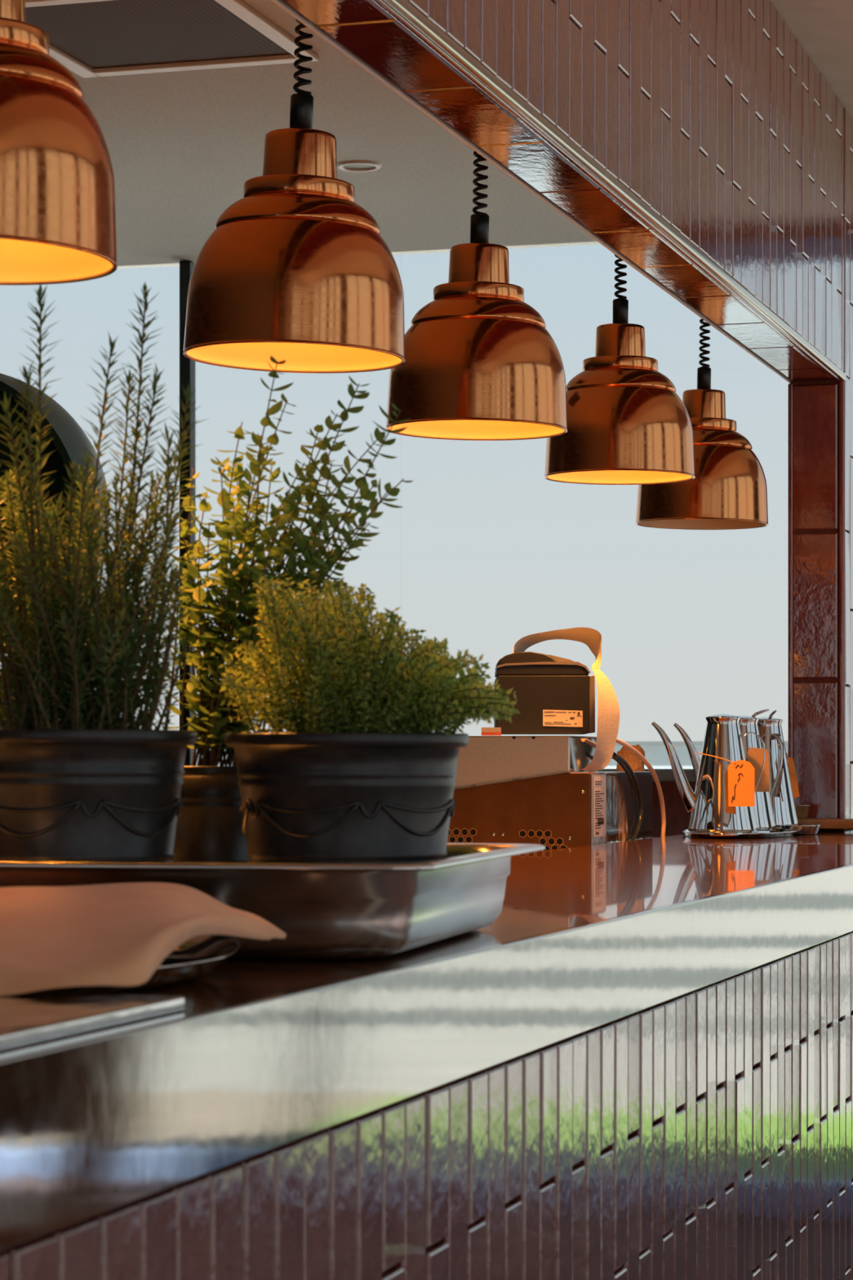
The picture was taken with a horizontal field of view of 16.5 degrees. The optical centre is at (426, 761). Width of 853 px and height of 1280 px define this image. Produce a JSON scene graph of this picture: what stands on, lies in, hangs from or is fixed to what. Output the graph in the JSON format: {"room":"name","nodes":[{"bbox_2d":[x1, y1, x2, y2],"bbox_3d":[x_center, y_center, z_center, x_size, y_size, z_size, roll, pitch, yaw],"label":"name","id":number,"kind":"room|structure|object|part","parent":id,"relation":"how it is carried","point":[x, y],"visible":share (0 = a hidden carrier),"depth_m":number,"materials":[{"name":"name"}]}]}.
{"room":"restaurant","nodes":[
{"label":"restaurant","id":0,"kind":"room"},
{"bbox_2d":[0,931,852,1279],"bbox_3d":[0.087,0.649,2.557,0.118,0.984,9.750,0,0,17],"label":"tiled counter front","id":1,"kind":"structure","parent":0,"point":[704,1133],"depth_m":2.51,"materials":[{"name":"tile"}]},
{"bbox_2d":[0,829,852,1251],"bbox_3d":[-0.012,0.185,3.004,0.570,0.090,8.950,0,0,17],"label":"countertop","id":2,"kind":"structure","parent":1,"relation":"on","point":[548,891],"depth_m":1.99,"materials":[{"name":"brown stone"}]},
{"bbox_2d":[0,992,184,1051],"bbox_3d":[-0.287,0.137,1.385,0.130,0.008,0.620,0,0,17],"label":"tray","id":3,"kind":"object","parent":2,"relation":"on","point":[27,1019],"visible":1,"depth_m":1.57,"materials":[{"name":"silver metal"}]},
{"bbox_2d":[30,934,240,994],"bbox_3d":[-0.240,0.120,1.872,0.223,0.042,0.416,0,0,17],"label":"platter","id":4,"kind":"object","parent":2,"relation":"on","point":[197,956],"visible":0.29,"depth_m":1.86,"materials":[{"name":"silver metal"}]},
{"bbox_2d":[0,882,286,995],"bbox_3d":[-0.241,0.109,1.837,0.292,0.057,0.362,0,0,0],"label":"napkin","id":5,"kind":"object","parent":4,"relation":"on","point":[112,934],"visible":1,"depth_m":1.77,"materials":[{"name":"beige fabric"}]},
{"bbox_2d":[0,843,545,959],"bbox_3d":[-0.221,0.105,2.334,0.560,0.070,0.530,0,0,12],"label":"steel pan","id":6,"kind":"object","parent":2,"relation":"on","point":[324,911],"visible":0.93,"depth_m":2.07,"materials":[{"name":"silver metal"}]},
{"bbox_2d":[0,281,208,862],"bbox_3d":[-0.274,-0.117,2.309,0.203,0.510,0.235,0,0,-27],"label":"rosemary","id":7,"kind":"object","parent":6,"relation":"in","point":[81,780],"visible":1,"depth_m":2.25,"materials":[{"name":"green plant"}]},
{"bbox_2d":[0,728,196,862],"bbox_3d":[-0.277,0.057,2.300,0.193,0.162,0.193,0,0,17],"label":"pot","id":8,"kind":"object","parent":7,"relation":"attached to","point":[67,795],"depth_m":2.22,"materials":[{"name":"black metal"}]},
{"bbox_2d":[161,355,413,862],"bbox_3d":[-0.123,-0.103,2.493,0.225,0.481,0.164,0,0,-2],"label":"potted oregano","id":9,"kind":"object","parent":6,"relation":"in","point":[210,823],"visible":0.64,"depth_m":2.48,"materials":[{"name":"green plant"}]},
{"bbox_3d":[-0.197,-0.115,2.523,0.014,0.270,0.046,0,0,17],"label":"stem","id":10,"kind":"part","parent":9,"relation":"part of","materials":[{"name":"green plant"}]},
{"bbox_3d":[-0.202,-0.106,2.518,0.025,0.251,0.014,0,0,17],"label":"stem","id":11,"kind":"part","parent":9,"relation":"part of","materials":[{"name":"green plant"}]},
{"bbox_3d":[-0.195,-0.092,2.519,0.019,0.224,0.046,0,0,17],"label":"stem","id":12,"kind":"part","parent":9,"relation":"part of","materials":[{"name":"green plant"}]},
{"bbox_3d":[-0.195,-0.069,2.503,0.013,0.177,0.006,0,0,-4],"label":"stem","id":13,"kind":"part","parent":9,"relation":"part of","materials":[{"name":"green plant"}]},
{"bbox_3d":[-0.192,-0.080,2.487,0.003,0.201,0.096,0,0,-4],"label":"stem","id":14,"kind":"part","parent":9,"relation":"part of","materials":[{"name":"green plant"}]},
{"bbox_3d":[-0.186,-0.068,2.510,0.011,0.176,0.062,0,0,-4],"label":"stem","id":15,"kind":"part","parent":9,"relation":"part of","materials":[{"name":"green plant"}]},
{"bbox_3d":[-0.188,-0.115,2.486,0.046,0.271,0.043,0,0,17],"label":"stem","id":16,"kind":"part","parent":9,"relation":"part of","materials":[{"name":"green plant"}]},
{"bbox_2d":[172,765,248,862],"bbox_3d":[-0.185,0.070,2.520,0.104,0.134,0.104,0,0,17],"label":"pot","id":17,"kind":"object","parent":9,"relation":"attached to","point":[210,823],"depth_m":2.48,"materials":[{"name":"black metal"}]},
{"bbox_3d":[-0.182,-0.060,2.504,0.021,0.159,0.004,0,0,31],"label":"stem","id":18,"kind":"part","parent":9,"relation":"part of","materials":[{"name":"green plant"}]},
{"bbox_3d":[-0.177,-0.092,2.512,0.003,0.224,0.036,0,0,30],"label":"stem","id":19,"kind":"part","parent":9,"relation":"part of","materials":[{"name":"green plant"}]},
{"bbox_3d":[-0.169,-0.084,2.490,0.007,0.208,0.082,0,0,-2],"label":"stem","id":20,"kind":"part","parent":9,"relation":"part of","materials":[{"name":"green plant"}]},
{"bbox_3d":[-0.170,-0.088,2.509,0.056,0.216,0.041,0,0,17],"label":"stem","id":21,"kind":"part","parent":9,"relation":"part of","materials":[{"name":"green plant"}]},
{"bbox_3d":[-0.164,-0.096,2.479,0.007,0.232,0.100,0,0,-2],"label":"stem","id":22,"kind":"part","parent":9,"relation":"part of","materials":[{"name":"green plant"}]},
{"bbox_3d":[-0.164,-0.135,2.505,0.018,0.309,0.024,0,0,17],"label":"stem","id":23,"kind":"part","parent":9,"relation":"part of","materials":[{"name":"green plant"}]},
{"bbox_3d":[-0.170,-0.056,2.477,0.018,0.152,0.061,0,0,-43],"label":"stem","id":24,"kind":"part","parent":9,"relation":"part of","materials":[{"name":"green plant"}]},
{"bbox_3d":[-0.161,-0.159,2.489,0.080,0.356,0.018,0,0,17],"label":"stem","id":25,"kind":"part","parent":9,"relation":"part of","materials":[{"name":"green plant"}]},
{"bbox_3d":[-0.157,-0.109,2.486,0.026,0.258,0.026,0,0,17],"label":"stem","id":26,"kind":"part","parent":9,"relation":"part of","materials":[{"name":"green plant"}]},
{"bbox_3d":[-0.152,-0.127,2.483,0.040,0.293,0.037,0,0,17],"label":"stem","id":27,"kind":"part","parent":9,"relation":"part of","materials":[{"name":"green plant"}]},
{"bbox_3d":[-0.151,-0.144,2.496,0.061,0.328,0.027,0,0,17],"label":"stem","id":28,"kind":"part","parent":9,"relation":"part of","materials":[{"name":"green plant"}]},
{"bbox_3d":[-0.147,-0.115,2.472,0.100,0.270,0.024,0,0,17],"label":"stem","id":29,"kind":"part","parent":9,"relation":"part of","materials":[{"name":"green plant"}]},
{"bbox_3d":[-0.148,-0.118,2.516,0.028,0.276,0.018,0,0,17],"label":"stem","id":30,"kind":"part","parent":9,"relation":"part of","materials":[{"name":"green plant"}]},
{"bbox_3d":[-0.143,-0.084,2.487,0.112,0.207,0.024,0,0,17],"label":"stem","id":31,"kind":"part","parent":9,"relation":"part of","materials":[{"name":"green plant"}]},
{"bbox_3d":[-0.141,-0.098,2.480,0.079,0.236,0.104,0,0,17],"label":"stem","id":32,"kind":"part","parent":9,"relation":"part of","materials":[{"name":"green plant"}]},
{"bbox_3d":[-0.138,-0.105,2.497,0.066,0.249,0.037,0,0,17],"label":"stem","id":33,"kind":"part","parent":9,"relation":"part of","materials":[{"name":"green plant"}]},
{"bbox_3d":[-0.138,-0.111,2.503,0.081,0.261,0.019,0,0,17],"label":"stem","id":34,"kind":"part","parent":9,"relation":"part of","materials":[{"name":"green plant"}]},
{"bbox_3d":[-0.136,-0.134,2.542,0.077,0.308,0.041,0,0,17],"label":"stem","id":35,"kind":"part","parent":9,"relation":"part of","materials":[{"name":"green plant"}]},
{"bbox_3d":[-0.127,-0.067,2.496,0.111,0.173,0.008,0,0,-1],"label":"stem","id":36,"kind":"part","parent":9,"relation":"part of","materials":[{"name":"green plant"}]},
{"bbox_3d":[-0.124,-0.140,2.527,0.096,0.318,0.015,0,0,17],"label":"stem","id":37,"kind":"part","parent":9,"relation":"part of","materials":[{"name":"green plant"}]},
{"bbox_3d":[-0.121,-0.092,2.508,0.144,0.224,0.028,0,0,17],"label":"stem","id":38,"kind":"part","parent":9,"relation":"part of","materials":[{"name":"green plant"}]},
{"bbox_3d":[-0.127,-0.109,2.479,0.154,0.258,0.078,0,0,17],"label":"stem","id":39,"kind":"part","parent":9,"relation":"part of","materials":[{"name":"green plant"}]},
{"bbox_3d":[-0.118,-0.148,2.494,0.139,0.337,0.030,0,0,17],"label":"stem","id":40,"kind":"part","parent":9,"relation":"part of","materials":[{"name":"green plant"}]},
{"bbox_3d":[-0.117,-0.129,2.507,0.154,0.298,0.032,0,0,17],"label":"stem","id":41,"kind":"part","parent":9,"relation":"part of","materials":[{"name":"green plant"}]},
{"bbox_3d":[-0.113,-0.106,2.468,0.151,0.250,0.015,0,0,17],"label":"stem","id":42,"kind":"part","parent":9,"relation":"part of","materials":[{"name":"green plant"}]},
{"bbox_3d":[-0.118,-0.116,2.497,0.090,0.272,0.031,0,0,17],"label":"stem","id":43,"kind":"part","parent":9,"relation":"part of","materials":[{"name":"green plant"}]},
{"bbox_3d":[-0.112,-0.103,2.486,0.176,0.247,0.025,0,0,17],"label":"stem","id":44,"kind":"part","parent":9,"relation":"part of","materials":[{"name":"green plant"}]},
{"bbox_3d":[-0.111,-0.111,2.518,0.187,0.261,0.018,0,0,17],"label":"stem","id":45,"kind":"part","parent":9,"relation":"part of","materials":[{"name":"green plant"}]},
{"bbox_3d":[-0.111,-0.100,2.515,0.091,0.239,0.038,0,0,17],"label":"stem","id":46,"kind":"part","parent":9,"relation":"part of","materials":[{"name":"green plant"}]},
{"bbox_3d":[-0.109,-0.138,2.495,0.183,0.317,0.016,0,0,17],"label":"stem","id":47,"kind":"part","parent":9,"relation":"part of","materials":[{"name":"green plant"}]},
{"bbox_3d":[-0.132,-0.082,2.509,0.152,0.204,0.004,0,0,21],"label":"stem","id":48,"kind":"part","parent":9,"relation":"part of","materials":[{"name":"green plant"}]},
{"bbox_2d":[217,574,519,863],"bbox_3d":[-0.046,-0.010,2.349,0.242,0.295,0.232,0,0,-1],"label":"potted thyme","id":49,"kind":"object","parent":6,"relation":"in","point":[362,775],"visible":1,"depth_m":2.28,"materials":[{"name":"green plant"}]},
{"bbox_2d":[225,732,468,863],"bbox_3d":[-0.064,0.058,2.350,0.195,0.160,0.195,0,0,17],"label":"pot","id":50,"kind":"object","parent":49,"relation":"attached to","point":[307,797],"depth_m":2.28,"materials":[{"name":"black metal"}]},
{"bbox_3d":[0.256,0.185,2.924,0.010,0.090,8.950,0,0,17],"label":"steel edge","id":51,"kind":"part","parent":2,"relation":"part of","materials":[{"name":"silver metal"}]},
{"bbox_2d":[682,829,802,839],"bbox_3d":[0.610,0.135,5.660,0.221,0.012,0.662,0,0,13],"label":"oval tray","id":52,"kind":"object","parent":2,"relation":"on","point":[777,833],"visible":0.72,"depth_m":5.41,"materials":[{"name":"silver metal"}]},
{"bbox_2d":[651,713,764,833],"bbox_3d":[0.534,0.021,5.511,0.191,0.222,0.131,0,0,28],"label":"coffee pot","id":53,"kind":"object","parent":52,"relation":"on","point":[711,812],"visible":0.91,"depth_m":5.46,"materials":[{"name":"silver metal"}]},
{"bbox_3d":[0.468,0.009,5.500,0.094,0.170,0.029,0,0,0],"label":"spout","id":54,"kind":"part","parent":53,"relation":"part of","materials":[{"name":"silver metal"}]},
{"bbox_2d":[698,752,755,806],"bbox_3d":[0.552,0.033,5.418,0.105,0.099,0.016,0,0,17],"label":"paper tag","id":55,"kind":"object","parent":53,"relation":"hanging from","point":[741,773],"visible":1,"depth_m":5.41,"materials":[{"name":"orange paper"}]},
{"bbox_3d":[0.610,0.008,5.500,0.046,0.128,0.012,0,0,0],"label":"handle","id":56,"kind":"part","parent":53,"relation":"part of","materials":[{"name":"silver metal"}]},
{"bbox_3d":[0.542,0.132,5.355,0.066,0.006,0.037,0,0,13],"label":"handle","id":57,"kind":"part","parent":52,"relation":"part of","materials":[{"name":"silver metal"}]},
{"bbox_2d":[673,709,782,831],"bbox_3d":[0.591,0.015,5.677,0.190,0.235,0.131,0,0,-33],"label":"can","id":58,"kind":"object","parent":52,"relation":"on","point":[766,821],"visible":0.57,"depth_m":5.66,"materials":[{"name":"silver metal"}]},
{"bbox_3d":[0.524,0.009,5.683,0.094,0.170,0.029,0,0,-5],"label":"spout","id":59,"kind":"part","parent":58,"relation":"part of","materials":[{"name":"silver metal"}]},
{"bbox_2d":[746,746,769,791],"bbox_3d":[0.632,0.015,5.605,0.043,0.085,0.012,0,0,0],"label":"paper tag","id":60,"kind":"object","parent":58,"relation":"hanging from","point":[755,755],"visible":0.89,"depth_m":5.60,"materials":[{"name":"brown paper"}]},
{"bbox_3d":[0.646,-0.092,5.693,0.036,0.020,0.007,0,0,-5],"label":"thumb lever","id":61,"kind":"part","parent":58,"relation":"part of","materials":[{"name":"silver metal"}]},
{"bbox_3d":[0.666,0.008,5.694,0.046,0.128,0.012,0,0,-5],"label":"handle","id":62,"kind":"part","parent":58,"relation":"part of","materials":[{"name":"silver metal"}]},
{"bbox_2d":[757,710,799,829],"bbox_3d":[0.661,0.015,5.877,0.131,0.235,0.190,0,0,-44],"label":"can","id":63,"kind":"object","parent":52,"relation":"on","point":[783,802],"visible":0.38,"depth_m":5.82,"materials":[{"name":"silver metal"}]},
{"bbox_3d":[0.686,-0.092,5.826,0.007,0.020,0.036,0,0,-16],"label":"thumb lever","id":64,"kind":"part","parent":63,"relation":"part of","materials":[{"name":"silver metal"}]},
{"bbox_3d":[0.692,0.008,5.807,0.012,0.128,0.046,0,0,-16],"label":"handle","id":65,"kind":"part","parent":63,"relation":"part of","materials":[{"name":"silver metal"}]},
{"bbox_2d":[786,752,799,797],"bbox_3d":[0.724,0.026,5.805,0.026,0.089,0.012,0,0,0],"label":"paper tag","id":66,"kind":"object","parent":63,"relation":"hanging from","point":[793,775],"visible":1,"depth_m":5.80,"materials":[{"name":"orange paper"}]},
{"bbox_2d":[781,824,820,835],"bbox_3d":[0.728,0.132,5.718,0.077,0.018,0.077,0,0,17],"label":"dish","id":67,"kind":"object","parent":2,"relation":"on","point":[807,829],"visible":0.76,"depth_m":5.69,"materials":[{"name":"white metal"}]},
{"bbox_2d":[797,817,852,829],"bbox_3d":[0.912,0.129,5.939,0.425,0.025,0.116,0,0,17],"label":"wooden board","id":68,"kind":"object","parent":2,"relation":"on","point":[826,824],"visible":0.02,"depth_m":5.91,"materials":[{"name":"brown wood"}]},
{"bbox_2d":[795,804,811,817],"bbox_3d":[0.764,0.101,5.986,0.038,0.028,0.038,0,0,17],"label":"sauce cup","id":69,"kind":"object","parent":68,"relation":"on","point":[802,811],"visible":0.83,"depth_m":5.97,"materials":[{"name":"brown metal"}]},
{"bbox_2d":[66,0,852,269],"bbox_3d":[-1.473,-1.396,3.022,4.250,0.100,9.950,0,0,17],"label":"ceiling","id":70,"kind":"structure","parent":0,"point":[184,147],"depth_m":6.44,"materials":[{"name":"white paint"}]},
{"bbox_2d":[0,0,117,284],"bbox_3d":[-0.401,-0.892,2.576,0.258,0.912,0.258,0,0,-1],"label":"heat lamp","id":71,"kind":"object","parent":70,"relation":"hanging from","point":[58,216],"visible":1,"depth_m":2.50,"materials":[{"name":"orange metal"}]},
{"bbox_2d":[25,0,319,77],"bbox_3d":[-0.517,-1.340,5.397,0.487,0.012,0.560,0,0,17],"label":"ceiling vent","id":72,"kind":"object","parent":70,"relation":"in","point":[91,38],"visible":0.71,"depth_m":5.42,"materials":[{"name":"grey metal"}]},
{"bbox_2d":[182,17,405,373],"bbox_3d":[-0.153,-0.906,3.406,0.258,0.884,0.258,0,0,4],"label":"heat lamp","id":73,"kind":"object","parent":70,"relation":"hanging from","point":[295,271],"visible":0.97,"depth_m":3.32,"materials":[{"name":"orange metal"}]},
{"bbox_3d":[-0.151,-0.559,3.406,0.258,0.183,0.258,2,0,17],"label":"lamp shade","id":74,"kind":"part","parent":73,"relation":"part of","materials":[{"name":"orange metal"}]},
{"bbox_3d":[-0.136,-1.057,3.406,0.022,0.582,0.022,2,0,17],"label":"coiled cord","id":75,"kind":"part","parent":73,"relation":"part of","materials":[{"name":"black rubber"}]},
{"bbox_2d":[337,160,382,171],"bbox_3d":[-0.152,-1.343,6.626,0.104,0.006,0.104,0,0,17],"label":"recessed light","id":76,"kind":"object","parent":70,"relation":"in","point":[353,165],"visible":0.98,"depth_m":6.63,"materials":[{"name":"white paint"}]},
{"bbox_2d":[342,164,374,168],"bbox_3d":[-0.152,-1.345,6.626,0.074,0.001,0.074,0,0,17],"label":"diffuser","id":77,"kind":"object","parent":76,"relation":"attached to","point":[344,166],"depth_m":6.64,"materials":[{"name":"white plastic"}]},
{"bbox_2d":[385,151,568,440],"bbox_3d":[0.071,-0.908,4.158,0.258,0.882,0.258,0,0,9],"label":"heat lamp","id":78,"kind":"object","parent":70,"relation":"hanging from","point":[482,363],"visible":0.86,"depth_m":4.07,"materials":[{"name":"orange metal"}]},
{"bbox_3d":[0.072,-0.560,4.158,0.258,0.183,0.258,1,0,17],"label":"lamp shade","id":79,"kind":"part","parent":78,"relation":"part of","materials":[{"name":"orange metal"}]},
{"bbox_3d":[0.080,-1.058,4.158,0.022,0.581,0.022,1,0,17],"label":"coiled cord","id":80,"kind":"part","parent":78,"relation":"part of","materials":[{"name":"black rubber"}]},
{"bbox_2d":[544,254,695,484],"bbox_3d":[0.333,-0.917,5.029,0.258,0.862,0.258,0,0,17],"label":"heat lamp","id":81,"kind":"object","parent":70,"relation":"hanging from","point":[628,422],"visible":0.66,"depth_m":4.94,"materials":[{"name":"orange metal"}]},
{"bbox_3d":[0.331,-0.578,5.029,0.258,0.183,0.258,0,0,17],"label":"lamp shade","id":82,"kind":"part","parent":81,"relation":"part of","materials":[{"name":"orange metal"}]},
{"bbox_3d":[0.334,-1.067,5.029,0.022,0.564,0.022,0,0,17],"label":"coiled cord","id":83,"kind":"part","parent":81,"relation":"part of","materials":[{"name":"black rubber"}]},
{"bbox_2d":[635,318,768,529],"bbox_3d":[0.536,-0.904,5.718,0.258,0.889,0.258,0,0,14],"label":"heat lamp","id":84,"kind":"object","parent":70,"relation":"hanging from","point":[728,491],"visible":0.56,"depth_m":5.63,"materials":[{"name":"orange metal"}]},
{"bbox_3d":[0.537,-0.553,5.718,0.258,0.183,0.258,1,0,17],"label":"lamp shade","id":85,"kind":"part","parent":84,"relation":"part of","materials":[{"name":"orange metal"}]},
{"bbox_3d":[0.545,-1.055,5.718,0.022,0.588,0.022,1,0,17],"label":"coiled cord","id":86,"kind":"part","parent":84,"relation":"part of","materials":[{"name":"black rubber"}]},
{"bbox_2d":[283,0,844,382],"bbox_3d":[-0.400,-1.064,2.008,0.116,0.564,8.420,0,0,17],"label":"wall header","id":87,"kind":"structure","parent":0,"point":[713,114],"depth_m":4.46,"materials":[{"name":"tile"}]},
{"bbox_2d":[271,0,791,382],"bbox_3d":[-0.254,-0.785,2.695,0.004,0.006,7.020,0,0,17],"label":"trim","id":88,"kind":"structure","parent":87,"relation":"attached to","point":[281,3],"depth_m":3.82,"materials":[{"name":"white paint"}]},
{"bbox_2d":[372,0,846,381],"bbox_3d":[-0.147,-0.789,2.664,0.011,0.014,7.022,0,0,17],"label":"trim","id":89,"kind":"structure","parent":87,"relation":"attached to","point":[403,7],"depth_m":3.83,"materials":[{"name":"silver metal"}]},
{"bbox_2d":[788,383,793,758],"bbox_3d":[0.751,-0.320,6.060,0.010,0.920,0.011,0,0,17],"label":"trim","id":90,"kind":"structure","parent":87,"relation":"attached to","point":[790,385],"depth_m":6.06,"materials":[{"name":"metal"}]},
{"bbox_2d":[839,379,845,830],"bbox_3d":[0.853,-0.322,6.031,0.013,0.924,0.010,0,0,17],"label":"trim","id":91,"kind":"structure","parent":87,"relation":"attached to","point":[842,383],"depth_m":6.03,"materials":[{"name":"metal"}]},
{"bbox_2d":[652,781,696,837],"bbox_3d":[-0.418,0.596,7.857,3.310,1.091,0.120,0,0,17],"label":"wall","id":92,"kind":"structure","parent":0,"point":[677,816],"depth_m":7.49,"materials":[{"name":"ceramic"}]},
{"bbox_2d":[127,107,852,830],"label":"window","id":93,"kind":"structure","parent":92,"relation":"in","point":[187,366],"depth_m":6.05,"materials":[{"name":"grey"}]},
{"bbox_3d":[-0.346,-0.664,7.833,0.576,1.363,0.005,0,0,17],"label":"pane","id":94,"kind":"part","parent":93,"relation":"part of","materials":[{"name":"clear glass"}]},
{"bbox_3d":[0.546,-0.664,7.567,1.278,1.363,0.005,0,0,17],"label":"pane","id":95,"kind":"part","parent":93,"relation":"part of","materials":[{"name":"clear glass"}]},
{"bbox_3d":[0.084,1.191,2.558,7.500,0.100,9.950,0,0,17],"label":"floor","id":96,"kind":"structure","parent":0,"visible":0},
{"bbox_2d":[0,373,110,729],"bbox_3d":[-0.857,0.224,5.094,0.580,1.835,0.733,0,0,17],"label":"grill","id":97,"kind":"object","parent":96,"relation":"on","point":[68,437],"visible":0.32,"depth_m":5.32,"materials":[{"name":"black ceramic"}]},
{"bbox_2d":[0,684,30,729],"bbox_3d":[-0.891,0.031,5.014,0.504,0.320,0.504,0,0,17],"label":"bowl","id":98,"kind":"object","parent":97,"relation":"on","point":[12,694],"depth_m":4.87,"materials":[{"name":"ceramic"}]},
{"bbox_3d":[-0.682,0.691,3.151,0.773,0.900,8.850,0,0,17],"label":"countertop","id":99,"kind":"structure","parent":96,"relation":"on","visible":0},
{"bbox_2d":[447,772,606,851],"bbox_3d":[0.125,0.130,5.132,0.364,0.222,0.113,0,0,17],"label":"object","id":100,"kind":"object","parent":99,"relation":"on","point":[567,810],"visible":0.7,"depth_m":5.06,"materials":[{"name":"brown metal"}]},
{"bbox_2d":[448,827,476,843],"bbox_3d":[0.052,0.128,5.099,0.074,0.028,0.004,0,0,17],"label":"vent","id":101,"kind":"object","parent":100,"relation":"attached to","point":[455,835],"depth_m":5.09,"materials":[{"name":"brown metal"}]},
{"bbox_2d":[453,735,598,789],"bbox_3d":[0.172,0.003,5.163,0.221,0.095,0.235,0,0,17],"label":"box","id":102,"kind":"object","parent":100,"relation":"on","point":[486,760],"depth_m":5.06,"materials":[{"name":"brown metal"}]},
{"bbox_2d":[481,727,501,735],"bbox_3d":[0.112,-0.052,5.060,0.034,0.014,0.002,0,0,0],"label":"card","id":103,"kind":"object","parent":102,"relation":"on","point":[485,731],"visible":1,"depth_m":5.06,"materials":[{"name":"orange paper"}]},
{"bbox_3d":[0.172,-0.044,5.164,0.221,0.002,0.233,0,0,17],"label":"plate","id":104,"kind":"part","parent":102,"relation":"part of","materials":[{"name":"silver metal"}]},
{"bbox_2d":[519,829,567,850],"bbox_3d":[0.201,0.137,5.054,0.085,0.041,0.004,0,0,17],"label":"vent","id":105,"kind":"object","parent":100,"relation":"attached to","point":[553,839],"depth_m":5.05,"materials":[{"name":"brown metal"}]},
{"bbox_2d":[493,626,619,772],"bbox_3d":[0.228,-0.108,5.164,0.215,0.254,0.172,0,0,0],"label":"receipt printer","id":106,"kind":"object","parent":100,"relation":"on","point":[555,695],"visible":1,"depth_m":5.10,"materials":[{"name":"black plastic"}]},
{"bbox_3d":[0.202,-0.160,5.174,0.160,0.017,0.148,0,0,0],"label":"lid","id":107,"kind":"part","parent":106,"relation":"part of","materials":[{"name":"black plastic"}]},
{"bbox_3d":[0.288,-0.101,5.178,0.010,0.100,0.133,0,0,0],"label":"panel","id":108,"kind":"part","parent":106,"relation":"part of","materials":[{"name":"grey plastic"}]},
{"bbox_3d":[0.298,0.125,5.082,0.002,0.208,0.106,0,0,17],"label":"panel","id":109,"kind":"part","parent":100,"relation":"part of","materials":[{"name":"white paper"}]},
{"bbox_2d":[594,771,652,843],"bbox_3d":[0.241,0.130,5.581,0.303,0.222,0.417,0,0,17],"label":"box","id":110,"kind":"object","parent":99,"relation":"on","point":[620,799],"visible":0.12,"depth_m":5.50,"materials":[{"name":"silver metal"}]},
{"bbox_3d":[0.241,0.021,5.581,0.303,0.004,0.417,0,0,17],"label":"lid","id":111,"kind":"part","parent":110,"relation":"part of","materials":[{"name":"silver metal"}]},
{"bbox_2d":[616,744,644,771],"bbox_3d":[0.395,-0.008,5.685,0.056,0.053,0.056,0,0,17],"label":"paper bag","id":112,"kind":"object","parent":110,"relation":"on","point":[634,762],"visible":0.61,"depth_m":5.67,"materials":[{"name":"brown paper"}]},
{"bbox_2d":[612,755,637,840],"bbox_3d":[0.358,0.112,5.360,0.010,0.253,0.185,0,0,19],"label":"cable","id":113,"kind":"object","parent":99,"relation":"on","point":[620,762],"visible":0.73,"depth_m":5.42,"materials":[{"name":"black rubber"}]},
{"bbox_2d":[613,752,643,840],"bbox_3d":[0.365,0.110,5.351,0.010,0.256,0.207,0,0,18],"label":"cable","id":114,"kind":"object","parent":99,"relation":"on","point":[616,756],"visible":0.73,"depth_m":5.41,"materials":[{"name":"black rubber"}]},
{"bbox_2d":[616,738,666,836],"bbox_3d":[0.395,0.098,5.444,0.014,0.286,0.436,0,0,17],"label":"cable","id":115,"kind":"object","parent":99,"relation":"on","point":[624,744],"visible":0.83,"depth_m":5.56,"materials":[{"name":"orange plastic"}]},
{"label":"outside","id":116,"kind":"structure","parent":0,"visible":0},
{"bbox_3d":[3.157,1.211,10.589,80.000,0.100,2.700,0,0,17],"label":"paving","id":117,"kind":"object","parent":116,"visible":0},
{"bbox_2d":[195,741,788,768],"bbox_3d":[-4.311,0.541,12.842,12.400,1.239,0.210,0,0,17],"label":"wall","id":118,"kind":"structure","parent":117,"relation":"on","point":[655,752],"depth_m":11.21,"materials":[{"name":"grey"}]}
]}

